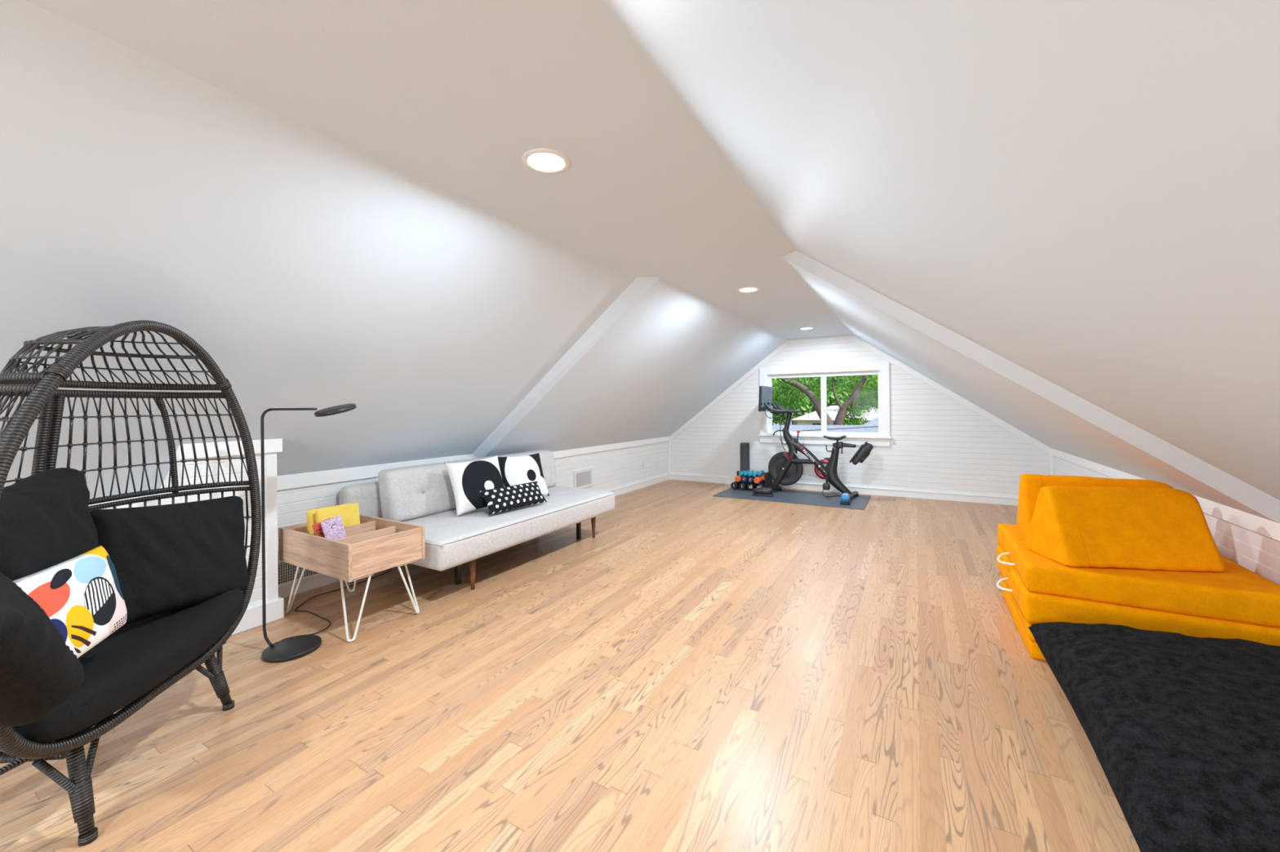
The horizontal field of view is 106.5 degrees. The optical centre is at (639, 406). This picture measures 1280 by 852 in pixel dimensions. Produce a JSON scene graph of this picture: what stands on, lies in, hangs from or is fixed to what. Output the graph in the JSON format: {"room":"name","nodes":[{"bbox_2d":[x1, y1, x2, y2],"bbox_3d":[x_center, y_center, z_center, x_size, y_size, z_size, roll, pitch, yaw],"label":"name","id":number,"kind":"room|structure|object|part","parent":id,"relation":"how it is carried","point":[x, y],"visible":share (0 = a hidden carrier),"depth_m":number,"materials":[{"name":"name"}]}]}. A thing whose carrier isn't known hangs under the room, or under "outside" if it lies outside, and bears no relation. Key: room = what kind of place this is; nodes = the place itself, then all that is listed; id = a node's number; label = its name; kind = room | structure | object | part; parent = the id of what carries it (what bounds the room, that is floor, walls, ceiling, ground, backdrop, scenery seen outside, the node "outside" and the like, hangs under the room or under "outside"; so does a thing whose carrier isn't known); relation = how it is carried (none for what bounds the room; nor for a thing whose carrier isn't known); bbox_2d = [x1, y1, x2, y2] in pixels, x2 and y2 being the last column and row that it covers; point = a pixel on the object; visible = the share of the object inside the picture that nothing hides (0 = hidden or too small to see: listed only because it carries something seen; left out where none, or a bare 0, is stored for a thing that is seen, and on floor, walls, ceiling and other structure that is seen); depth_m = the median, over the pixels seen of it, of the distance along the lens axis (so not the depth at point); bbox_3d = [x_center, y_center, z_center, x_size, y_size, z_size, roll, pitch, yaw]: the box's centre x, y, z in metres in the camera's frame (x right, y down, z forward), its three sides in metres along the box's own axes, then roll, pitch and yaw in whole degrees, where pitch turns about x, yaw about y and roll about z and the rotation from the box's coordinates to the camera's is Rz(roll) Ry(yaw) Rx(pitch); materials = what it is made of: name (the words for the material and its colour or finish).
{"room":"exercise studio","nodes":[
{"label":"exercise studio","id":0,"kind":"room"},
{"bbox_2d":[158,452,278,607],"bbox_3d":[-2.195,0.674,2.488,0.351,0.975,0.385,-1,0,30],"label":"wall","id":1,"kind":"structure","parent":0,"point":[270,459],"depth_m":2.49,"materials":[{"name":"paint"}]},
{"bbox_2d":[176,438,282,459],"bbox_3d":[-2.180,0.211,2.483,0.349,0.074,0.415,-1,0,30],"label":"trim","id":2,"kind":"structure","parent":1,"relation":"attached to","point":[271,446],"depth_m":2.36,"materials":[{"name":"paint"}]},
{"bbox_2d":[231,596,284,635],"bbox_3d":[-2.040,1.087,2.409,0.048,0.105,0.410,-1,0,30],"label":"trim","id":3,"kind":"structure","parent":1,"relation":"attached to","point":[252,618],"depth_m":2.48,"materials":[{"name":"paint"}]},
{"bbox_2d":[88,441,668,559],"bbox_3d":[-2.286,0.792,2.679,0.100,0.900,10.944,-1,0,30],"label":"wall","id":4,"kind":"structure","parent":0,"point":[612,469],"depth_m":5.40,"materials":[{"name":"paint"}]},
{"bbox_2d":[277,560,317,583],"bbox_3d":[-2.033,0.990,2.999,0.014,0.170,0.570,-1,0,30],"label":"air vent","id":5,"kind":"object","parent":4,"relation":"in","point":[286,571],"visible":0.12,"depth_m":2.87,"materials":[{"name":"white plastic"}]},
{"bbox_2d":[276,453,475,490],"bbox_3d":[-1.800,0.450,3.405,0.020,0.085,1.590,-1,0,30],"label":"trim","id":6,"kind":"structure","parent":4,"relation":"attached to","point":[313,478],"depth_m":3.14,"materials":[{"name":"paint"}]},
{"bbox_2d":[278,473,670,598],"bbox_3d":[-0.862,1.083,5.013,0.024,0.090,5.282,-1,0,30],"label":"baseboard","id":7,"kind":"structure","parent":4,"relation":"attached to","point":[313,581],"depth_m":3.01,"materials":[{"name":"paint"}]},
{"bbox_2d":[573,467,592,488],"bbox_3d":[-0.640,0.820,5.411,0.014,0.212,0.340,-1,0,30],"label":"air vent","id":8,"kind":"object","parent":4,"relation":"in","point":[583,478],"visible":0.89,"depth_m":5.40,"materials":[{"name":"white plastic"}]},
{"bbox_2d":[551,436,669,458],"bbox_3d":[-0.475,0.502,5.697,0.020,0.075,3.704,-1,0,30],"label":"trim","id":9,"kind":"structure","parent":4,"relation":"attached to","point":[560,454],"depth_m":5.78,"materials":[{"name":"paint"}]},
{"bbox_2d":[642,460,645,469],"bbox_3d":[0.057,0.809,6.624,0.008,0.110,0.076,-1,0,30],"label":"power outlet","id":10,"kind":"object","parent":4,"relation":"attached to","point":[644,461],"visible":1,"depth_m":6.62,"materials":[{"name":"white plastic"}]},
{"bbox_2d":[0,480,1140,851],"bbox_3d":[-0.267,1.183,1.543,4.726,0.120,10.994,-1,0,30],"label":"floor","id":11,"kind":"structure","parent":0,"point":[700,672],"depth_m":1.74,"materials":[{"name":"brown wood"}]},
{"bbox_2d":[0,320,261,846],"bbox_3d":[-1.730,0.434,1.484,0.518,1.404,1.042,-1,0,-10],"label":"egg chair","id":12,"kind":"object","parent":11,"relation":"on","point":[43,398],"visible":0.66,"depth_m":1.53,"materials":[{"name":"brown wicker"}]},
{"bbox_2d":[0,572,84,727],"bbox_3d":[-1.414,0.497,1.024,0.388,0.417,0.275,-1,0,17],"label":"pillow","id":13,"kind":"object","parent":12,"relation":"on","point":[39,673],"visible":1,"depth_m":1.01,"materials":[{"name":"black fabric"}]},
{"bbox_3d":[-1.477,1.009,1.262,0.109,0.250,0.043,-1,0,27],"label":"leg","id":14,"kind":"part","parent":12,"relation":"part of","materials":[{"name":"brown wicker"}]},
{"bbox_2d":[12,588,244,742],"bbox_3d":[-1.644,0.790,1.502,0.335,0.162,0.794,-1,0,-10],"label":"seat cushion","id":15,"kind":"object","parent":12,"relation":"on","point":[139,655],"visible":0.56,"depth_m":1.45,"materials":[{"name":"black fabric"}]},
{"bbox_2d":[0,467,98,581],"bbox_3d":[-1.648,0.441,1.288,0.189,0.515,0.514,-1,0,-27],"label":"pillow","id":16,"kind":"object","parent":15,"relation":"on","point":[46,522],"visible":0.5,"depth_m":1.28,"materials":[{"name":"black fabric"}]},
{"bbox_2d":[13,545,127,657],"bbox_3d":[-1.466,0.522,1.225,0.115,0.264,0.472,-1,0,-30],"label":"printed pillow","id":17,"kind":"object","parent":15,"relation":"on","point":[82,595],"visible":0.66,"depth_m":1.22,"materials":[{"name":"fabric"}]},
{"bbox_2d":[88,496,248,626],"bbox_3d":[-1.701,0.545,1.741,0.179,0.421,0.514,-1,0,12],"label":"pillow","id":18,"kind":"object","parent":15,"relation":"on","point":[166,557],"visible":0.8,"depth_m":1.69,"materials":[{"name":"black fabric"}]},
{"bbox_3d":[-1.573,1.010,1.779,0.043,0.249,0.095,-1,0,45],"label":"leg","id":19,"kind":"part","parent":12,"relation":"part of","materials":[{"name":"brown wicker"}]},
{"bbox_2d":[260,403,392,662],"bbox_3d":[-1.725,0.563,2.712,0.416,1.147,1.287,-1,0,-20],"label":"floor lamp","id":20,"kind":"object","parent":11,"relation":"on","point":[291,648],"visible":0.98,"depth_m":2.22,"materials":[{"name":"black metal"}]},
{"bbox_3d":[-1.611,0.013,2.227,0.205,0.011,0.011,-1,0,-1],"label":"arm","id":21,"kind":"part","parent":20,"relation":"part of","materials":[{"name":"black metal"}]},
{"bbox_3d":[-1.802,1.126,2.806,0.296,0.022,1.132,-1,0,-9],"label":"power cord","id":22,"kind":"part","parent":20,"relation":"part of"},
{"bbox_2d":[278,514,425,642],"bbox_3d":[-1.583,0.898,2.629,0.693,0.470,0.411,-1,0,30],"label":"table","id":23,"kind":"object","parent":11,"relation":"on","point":[373,545],"visible":1,"depth_m":2.48,"materials":[{"name":"brown wood"}]},
{"bbox_3d":[-1.868,0.989,2.646,0.128,0.293,0.128,-1,0,30],"label":"hairpin leg","id":24,"kind":"part","parent":23,"relation":"part of","materials":[{"name":"beige metal"}]},
{"bbox_3d":[-1.877,0.756,2.799,0.016,0.179,0.378,-1,0,30],"label":"panel","id":25,"kind":"part","parent":23,"relation":"part of","materials":[{"name":"brown wood"}]},
{"bbox_3d":[-1.685,0.754,2.460,0.689,0.179,0.016,-1,0,30],"label":"panel","id":26,"kind":"part","parent":23,"relation":"part of","materials":[{"name":"brown wood"}]},
{"bbox_2d":[311,518,329,537],"bbox_3d":[-1.642,0.704,2.514,0.033,0.225,0.136,-1,0,33],"label":"picture book","id":27,"kind":"object","parent":23,"relation":"in","point":[317,529],"visible":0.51,"depth_m":2.48,"materials":[{"name":"paper"}]},
{"bbox_2d":[306,503,350,534],"bbox_3d":[-1.742,0.689,2.691,0.043,0.245,0.226,-1,0,30],"label":"picture book","id":28,"kind":"object","parent":23,"relation":"in","point":[311,515],"visible":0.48,"depth_m":2.61,"materials":[{"name":"yellow paper"}]},
{"bbox_2d":[320,515,346,540],"bbox_3d":[-1.599,0.694,2.517,0.038,0.229,0.136,-1,0,33],"label":"picture book","id":29,"kind":"object","parent":23,"relation":"in","point":[333,528],"visible":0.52,"depth_m":2.51,"materials":[{"name":"purple paper"}]},
{"bbox_2d":[315,502,359,527],"bbox_3d":[-1.691,0.686,2.688,0.041,0.245,0.226,-1,0,30],"label":"picture book","id":30,"kind":"object","parent":23,"relation":"in","point":[349,513],"visible":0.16,"depth_m":2.71,"materials":[{"name":"yellow paper"}]},
{"bbox_3d":[-1.746,0.988,2.856,0.128,0.293,0.128,-1,0,30],"label":"hairpin leg","id":31,"kind":"part","parent":23,"relation":"part of","materials":[{"name":"beige metal"}]},
{"bbox_3d":[-1.408,0.985,2.365,0.128,0.293,0.128,-1,0,30],"label":"hairpin leg","id":32,"kind":"part","parent":23,"relation":"part of","materials":[{"name":"beige metal"}]},
{"bbox_3d":[-1.298,0.750,2.464,0.016,0.171,0.378,-1,0,30],"label":"panel","id":33,"kind":"part","parent":23,"relation":"part of","materials":[{"name":"brown wood"}]},
{"bbox_3d":[-1.487,0.752,2.801,0.689,0.179,0.016,-1,0,30],"label":"panel","id":34,"kind":"part","parent":23,"relation":"part of","materials":[{"name":"brown wood"}]},
{"bbox_3d":[-1.280,0.984,2.587,0.128,0.293,0.128,-1,0,30],"label":"hairpin leg","id":35,"kind":"part","parent":23,"relation":"part of","materials":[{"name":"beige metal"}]},
{"bbox_2d":[338,449,617,590],"bbox_3d":[-1.083,0.773,3.637,0.979,0.715,1.836,-1,0,30],"label":"sofa","id":36,"kind":"object","parent":11,"relation":"on","point":[423,495],"visible":0.65,"depth_m":3.20,"materials":[{"name":"grey fabric"}]},
{"bbox_3d":[-1.159,1.036,3.043,0.036,0.190,0.036,-1,0,30],"label":"support leg","id":37,"kind":"part","parent":36,"relation":"part of","materials":[{"name":"black metal"}]},
{"bbox_3d":[-1.258,0.587,3.826,0.198,0.340,1.640,-1,0,30],"label":"backrest","id":38,"kind":"part","parent":36,"relation":"part of","materials":[{"name":"grey fabric"}]},
{"bbox_3d":[-1.037,1.035,2.955,0.042,0.191,0.042,-1,0,30],"label":"wooden leg","id":39,"kind":"part","parent":36,"relation":"part of","materials":[{"name":"brown wood"}]},
{"bbox_2d":[444,455,504,515],"bbox_3d":[-1.164,0.559,3.442,0.191,0.372,0.424,-1,0,43],"label":"throw pillow","id":40,"kind":"object","parent":36,"relation":"on","point":[468,479],"visible":0.84,"depth_m":3.37,"materials":[{"name":"white fabric"}]},
{"bbox_3d":[-1.016,0.838,3.627,0.836,0.175,1.785,-1,0,30],"label":"seat mattress","id":41,"kind":"part","parent":36,"relation":"part of","materials":[{"name":"grey fabric"}]},
{"bbox_2d":[480,481,546,515],"bbox_3d":[-0.909,0.658,3.480,0.140,0.159,0.530,-1,0,36],"label":"lumbar pillow","id":42,"kind":"object","parent":36,"relation":"on","point":[508,498],"visible":1,"depth_m":3.41,"materials":[{"name":"black fabric"}]},
{"bbox_2d":[497,453,549,496],"bbox_3d":[-0.943,0.563,3.823,0.185,0.350,0.436,-1,0,43],"label":"throw pillow","id":43,"kind":"object","parent":36,"relation":"on","point":[517,470],"visible":0.57,"depth_m":3.80,"materials":[{"name":"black fabric"}]},
{"bbox_3d":[-0.523,1.030,4.074,0.036,0.190,0.036,-1,0,30],"label":"support leg","id":44,"kind":"part","parent":36,"relation":"part of","materials":[{"name":"black metal"}]},
{"bbox_3d":[-0.399,1.029,4.088,0.042,0.191,0.042,-1,0,30],"label":"wooden leg","id":45,"kind":"part","parent":36,"relation":"part of","materials":[{"name":"brown wood"}]},
{"bbox_2d":[740,442,749,471],"bbox_3d":[1.453,0.806,6.617,0.105,0.600,0.105,-1,0,30],"label":"foam roller","id":46,"kind":"object","parent":11,"relation":"on","point":[744,447],"visible":0.59,"depth_m":6.57,"materials":[{"name":"black plastic"}]},
{"bbox_2d":[712,487,871,510],"bbox_3d":[1.850,1.099,5.855,1.705,0.007,0.860,-1,0,30],"label":"exercise mat","id":47,"kind":"object","parent":11,"relation":"on","point":[791,496],"visible":0.8,"depth_m":5.72,"materials":[{"name":"black rubber"}]},
{"bbox_2d":[730,481,741,489],"bbox_3d":[1.281,1.050,6.385,0.088,0.102,0.171,-1,0,30],"label":"dumbbell","id":48,"kind":"object","parent":47,"relation":"on","point":[735,485],"visible":0.91,"depth_m":6.32,"materials":[{"name":"black rubber"}]},
{"bbox_2d":[734,475,743,482],"bbox_3d":[1.324,0.956,6.361,0.084,0.082,0.170,-1,0,30],"label":"dumbbell","id":49,"kind":"object","parent":48,"relation":"on","point":[738,478],"visible":0.82,"depth_m":6.29,"materials":[{"name":"orange rubber"}]},
{"bbox_2d":[738,470,746,475],"bbox_3d":[1.360,0.885,6.345,0.055,0.055,0.170,-1,0,30],"label":"dumbbell","id":50,"kind":"object","parent":49,"relation":"on","point":[740,473],"visible":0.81,"depth_m":6.27,"materials":[{"name":"blue rubber"}]},
{"bbox_2d":[738,481,748,490],"bbox_3d":[1.376,1.049,6.330,0.088,0.102,0.171,-1,0,30],"label":"dumbbell","id":51,"kind":"object","parent":47,"relation":"on","point":[742,486],"visible":0.92,"depth_m":6.26,"materials":[{"name":"black rubber"}]},
{"bbox_2d":[741,475,750,482],"bbox_3d":[1.399,0.958,6.317,0.071,0.082,0.171,-1,0,30],"label":"dumbbell","id":52,"kind":"object","parent":51,"relation":"on","point":[744,479],"visible":0.91,"depth_m":6.25,"materials":[{"name":"blue rubber"}]},
{"bbox_2d":[742,470,750,475],"bbox_3d":[1.414,0.880,6.314,0.055,0.055,0.170,-1,0,30],"label":"dumbbell","id":53,"kind":"object","parent":52,"relation":"on","point":[745,473],"visible":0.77,"depth_m":6.25,"materials":[{"name":"blue rubber"}]},
{"bbox_2d":[746,481,757,491],"bbox_3d":[1.474,1.048,6.274,0.088,0.102,0.171,-1,0,30],"label":"dumbbell","id":54,"kind":"object","parent":47,"relation":"on","point":[750,486],"visible":0.96,"depth_m":6.21,"materials":[{"name":"black rubber"}]},
{"bbox_2d":[747,475,755,483],"bbox_3d":[1.472,0.957,6.275,0.071,0.082,0.171,-1,0,30],"label":"dumbbell","id":55,"kind":"object","parent":54,"relation":"on","point":[750,479],"visible":0.87,"depth_m":6.20,"materials":[{"name":"blue rubber"}]},
{"bbox_2d":[747,471,755,475],"bbox_3d":[1.467,0.882,6.284,0.055,0.055,0.170,-1,0,30],"label":"dumbbell","id":56,"kind":"object","parent":55,"relation":"on","point":[749,473],"visible":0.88,"depth_m":6.22,"materials":[{"name":"blue rubber"}]},
{"bbox_2d":[737,471,772,487],"bbox_3d":[1.486,0.980,6.366,0.485,0.238,0.260,-1,0,30],"label":"dumbbell rack","id":57,"kind":"object","parent":47,"relation":"on","point":[767,482],"visible":0.21,"depth_m":6.20,"materials":[{"name":"black metal"}]},
{"bbox_2d":[755,482,764,488],"bbox_3d":[1.574,1.047,6.216,0.088,0.102,0.171,-1,0,30],"label":"dumbbell","id":58,"kind":"object","parent":47,"relation":"on","point":[761,485],"visible":0.59,"depth_m":6.15,"materials":[{"name":"black rubber"}]},
{"bbox_2d":[753,475,763,484],"bbox_3d":[1.541,0.955,6.224,0.086,0.084,0.170,-1,0,30],"label":"dumbbell","id":59,"kind":"object","parent":58,"relation":"on","point":[758,479],"visible":1,"depth_m":6.16,"materials":[{"name":"orange rubber"}]},
{"bbox_2d":[752,471,758,476],"bbox_3d":[1.519,0.885,6.254,0.055,0.055,0.170,-1,0,30],"label":"dumbbell","id":60,"kind":"object","parent":59,"relation":"on","point":[754,474],"visible":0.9,"depth_m":6.19,"materials":[{"name":"blue rubber"}]},
{"bbox_2d":[752,487,773,496],"bbox_3d":[1.512,1.045,5.875,0.244,0.106,0.099,-1,0,24],"label":"shoe","id":61,"kind":"object","parent":47,"relation":"on","point":[761,491],"visible":1,"depth_m":5.83,"materials":[{"name":"plastic"}]},
{"bbox_2d":[758,386,858,501],"bbox_3d":[2.047,0.417,5.879,1.125,1.353,0.558,-1,0,30],"label":"exercise bike","id":62,"kind":"object","parent":47,"relation":"on","point":[784,468],"visible":0.94,"depth_m":5.94,"materials":[{"name":"metal"}]},
{"bbox_3d":[1.628,-0.096,6.127,0.016,0.296,0.510,-1,0,30],"label":"display glass","id":63,"kind":"part","parent":62,"relation":"part of","materials":[{"name":"grey glass"}]},
{"bbox_3d":[1.720,0.046,6.075,0.248,0.102,0.028,-1,0,30],"label":"screen arm","id":64,"kind":"part","parent":62,"relation":"part of"},
{"bbox_3d":[1.832,0.615,5.979,0.082,0.105,0.062,-1,0,30],"label":"brake pad arm","id":65,"kind":"part","parent":62,"relation":"part of"},
{"bbox_3d":[1.854,0.202,5.998,0.114,0.253,0.052,-1,0,30],"label":"handlebar post","id":66,"kind":"part","parent":62,"relation":"part of","materials":[{"name":"black metal"}]},
{"bbox_3d":[1.946,0.395,5.946,0.059,0.139,0.050,-1,0,30],"label":"knob stem","id":67,"kind":"part","parent":62,"relation":"part of","materials":[{"name":"black metal"}]},
{"bbox_3d":[2.078,0.685,5.872,0.960,0.788,0.064,-1,0,30],"label":"frame","id":68,"kind":"part","parent":62,"relation":"part of","materials":[{"name":"black metal"}]},
{"bbox_3d":[2.271,0.798,5.789,0.038,0.281,0.198,-1,0,28],"label":"crank arm","id":69,"kind":"part","parent":62,"relation":"part of"},
{"bbox_2d":[849,444,869,465],"bbox_3d":[2.546,0.561,5.549,0.206,0.245,0.099,-1,0,30],"label":"shoe","id":70,"kind":"object","parent":62,"relation":"hanging from","point":[862,451],"visible":1,"depth_m":5.51,"materials":[{"name":"plastic"}]},
{"bbox_2d":[859,441,873,462],"bbox_3d":[2.638,0.542,5.622,0.188,0.253,0.099,-1,0,30],"label":"shoe","id":71,"kind":"object","parent":62,"relation":"hanging from","point":[868,446],"visible":0.47,"depth_m":5.57,"materials":[{"name":"plastic"}]},
{"bbox_2d":[840,493,849,505],"bbox_3d":[2.319,1.037,5.394,0.099,0.106,0.224,-1,0,27],"label":"shoe","id":72,"kind":"object","parent":47,"relation":"on","point":[845,497],"visible":1,"depth_m":5.31,"materials":[{"name":"blue rubber"}]},
{"bbox_2d":[996,523,1279,661],"bbox_3d":[2.230,0.895,2.277,0.876,0.408,0.900,-1,0,30],"label":"couch","id":73,"kind":"object","parent":11,"relation":"on","point":[1237,602],"visible":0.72,"depth_m":1.94,"materials":[{"name":"yellow fabric"}]},
{"bbox_3d":[1.846,0.900,2.415,0.069,0.040,0.149,-1,0,30],"label":"rope handle","id":74,"kind":"part","parent":73,"relation":"part of","materials":[{"name":"white fabric"}]},
{"bbox_3d":[1.871,0.780,2.446,0.069,0.040,0.149,-1,0,30],"label":"rope handle","id":75,"kind":"part","parent":73,"relation":"part of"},
{"bbox_2d":[1017,474,1173,535],"bbox_3d":[2.358,0.528,2.492,0.585,0.323,0.270,-1,0,29],"label":"cushion","id":76,"kind":"object","parent":73,"relation":"on","point":[1030,485],"visible":0.23,"depth_m":2.54,"materials":[{"name":"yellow fabric"}]},
{"bbox_2d":[1024,485,1225,572],"bbox_3d":[2.145,0.526,2.153,0.580,0.331,0.299,-1,0,8],"label":"cushion","id":77,"kind":"object","parent":73,"relation":"on","point":[1164,529],"visible":1,"depth_m":2.07,"materials":[{"name":"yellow fabric"}]},
{"bbox_2d":[1027,622,1279,851],"bbox_3d":[1.828,0.952,1.299,1.020,0.326,1.120,-1,0,29],"label":"floor cushion","id":78,"kind":"object","parent":11,"relation":"on","point":[1183,731],"visible":1,"depth_m":1.29,"materials":[{"name":"grey fabric"}]},
{"bbox_2d":[0,0,1279,523],"bbox_3d":[-0.280,-0.202,1.543,4.766,1.576,10.994,-1,0,30],"label":"ceiling","id":79,"kind":"structure","parent":0,"point":[1062,216],"depth_m":1.40,"materials":[{"name":"paint"}]},
{"bbox_2d":[521,148,569,173],"bbox_3d":[-0.333,-0.867,1.696,0.169,0.007,0.169,-1,0,30],"label":"recessed light","id":80,"kind":"object","parent":79,"relation":"in","point":[544,161],"visible":1,"depth_m":1.69,"materials":[{"name":"white plastic"}]},
{"bbox_2d":[737,286,759,293],"bbox_3d":[0.816,-0.878,3.604,0.169,0.007,0.169,-1,0,30],"label":"recessed light","id":81,"kind":"object","parent":79,"relation":"in","point":[749,289],"visible":1,"depth_m":3.60,"materials":[{"name":"white plastic"}]},
{"bbox_2d":[799,327,814,329],"bbox_3d":[1.902,-0.889,5.454,0.169,0.007,0.169,-1,0,30],"label":"recessed light","id":82,"kind":"object","parent":79,"relation":"in","point":[802,328],"visible":1,"depth_m":5.45,"materials":[{"name":"white plastic"}]},
{"bbox_2d":[671,339,1049,497],"bbox_3d":[2.434,0.075,6.233,4.726,2.243,0.140,-1,0,30],"label":"wall","id":83,"kind":"structure","parent":0,"point":[938,443],"depth_m":5.77,"materials":[{"name":"paint"}]},
{"bbox_2d":[759,362,891,446],"bbox_3d":[2.372,-0.018,6.240,1.612,1.020,0.190,-1,0,30],"label":"window","id":84,"kind":"structure","parent":83,"relation":"in","point":[882,438],"depth_m":6.15,"materials":[{"name":"paint"}]},
{"bbox_3d":[2.376,-0.038,6.252,1.387,0.800,0.061,-1,0,30],"label":"frame","id":85,"kind":"part","parent":84,"relation":"part of","materials":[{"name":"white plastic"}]},
{"bbox_3d":[2.346,0.430,6.188,1.612,0.125,0.070,-1,0,30],"label":"sill","id":86,"kind":"part","parent":84,"relation":"part of","materials":[{"name":"paint"}]},
{"bbox_2d":[670,473,1018,506],"bbox_3d":[2.402,1.052,6.162,4.526,0.090,0.024,-1,0,30],"label":"baseboard","id":87,"kind":"structure","parent":83,"relation":"attached to","point":[1002,500],"depth_m":5.78,"materials":[{"name":"paint"}]},
{"bbox_2d":[669,334,1051,454],"bbox_3d":[2.392,-0.172,6.165,4.526,1.447,0.018,-1,0,30],"label":"trim","id":88,"kind":"structure","parent":83,"relation":"attached to","point":[980,411],"depth_m":5.84,"materials":[{"name":"paint"}]},
{"bbox_2d":[668,437,1053,479],"bbox_3d":[2.400,0.774,6.163,4.526,0.645,0.022,-1,0,30],"label":"trim","id":89,"kind":"structure","parent":83,"relation":"attached to","point":[1051,457],"depth_m":7.27,"materials":[{"name":"paint"}]},
{"bbox_2d":[1053,456,1279,585],"bbox_3d":[1.719,0.758,0.364,0.100,0.890,10.944,-1,0,30],"label":"wall","id":90,"kind":"structure","parent":0,"point":[1259,553],"depth_m":2.14,"materials":[{"name":"paint"}]},
{"bbox_2d":[1051,448,1279,541],"bbox_3d":[3.426,0.485,3.442,0.020,0.075,3.704,-1,0,30],"label":"trim","id":91,"kind":"structure","parent":90,"relation":"attached to","point":[1264,526],"depth_m":2.24,"materials":[{"name":"paint"}]},
{"bbox_3d":[1.641,0.932,6.305,0.080,0.078,0.100,-1,0,30],"label":"dumbbell","id":92,"kind":"object","parent":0,"visible":0},
{"bbox_2d":[757,470,764,475],"bbox_3d":[1.583,0.871,6.251,0.055,0.055,0.170,-1,0,30],"label":"dumbbell","id":93,"kind":"object","parent":92,"relation":"on","point":[762,472],"visible":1,"depth_m":6.19,"materials":[{"name":"blue rubber"}]},
{"label":"outside","id":94,"kind":"structure","parent":0,"visible":0},
{"bbox_3d":[12.600,4.049,31.722,70.000,0.100,52.500,-1,0,30],"label":"ground","id":95,"kind":"structure","parent":94,"visible":0},
{"bbox_2d":[772,374,878,425],"bbox_3d":[6.045,0.812,15.040,6.286,6.502,3.708,-1,0,30],"label":"shade tree","id":96,"kind":"object","parent":95,"relation":"on","point":[842,418],"visible":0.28,"depth_m":14.26,"materials":[{"name":"green plant"}]},
{"bbox_2d":[772,375,878,425],"bbox_3d":[18.751,-2.295,44.026,26.609,12.473,17.845,-1,0,33],"label":"tree","id":97,"kind":"object","parent":95,"relation":"on","point":[831,401],"visible":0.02,"depth_m":40.58,"materials":[{"name":"green plant"}]},
{"bbox_2d":[772,425,878,432],"bbox_3d":[3.478,2.267,10.476,11.500,3.640,4.400,-1,0,30],"label":"building","id":98,"kind":"structure","parent":95,"relation":"on","point":[775,428],"depth_m":11.81,"materials":[{"name":"grey"}]},
{"bbox_2d":[791,405,878,425],"bbox_3d":[13.123,1.969,29.964,6.000,4.050,5.700,-1,0,30],"label":"house","id":99,"kind":"structure","parent":95,"relation":"on","point":[811,419],"depth_m":28.72,"materials":[{"name":"beige paint"}]},
{"bbox_2d":[863,417,878,425],"bbox_3d":[14.171,1.534,20.694,7.900,4.900,6.700,-1,0,30],"label":"house","id":100,"kind":"structure","parent":95,"relation":"on","point":[875,421],"depth_m":19.80,"materials":[{"name":"grey"}]},
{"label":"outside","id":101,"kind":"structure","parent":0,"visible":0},
{"bbox_2d":[800,408,878,411],"bbox_3d":[5.783,0.035,13.001,9.005,0.271,0.011,-1,0,28],"label":"overhead cable","id":102,"kind":"object","parent":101,"point":[876,408],"visible":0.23,"depth_m":13.20,"materials":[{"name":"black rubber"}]},
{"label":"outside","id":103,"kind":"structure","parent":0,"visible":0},
{"bbox_2d":[800,426,878,431],"bbox_3d":[3.111,0.355,7.674,6.301,0.474,0.011,-1,0,30],"label":"overhead cable","id":104,"kind":"object","parent":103,"point":[874,426],"visible":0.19,"depth_m":7.61,"materials":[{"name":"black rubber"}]}
]}

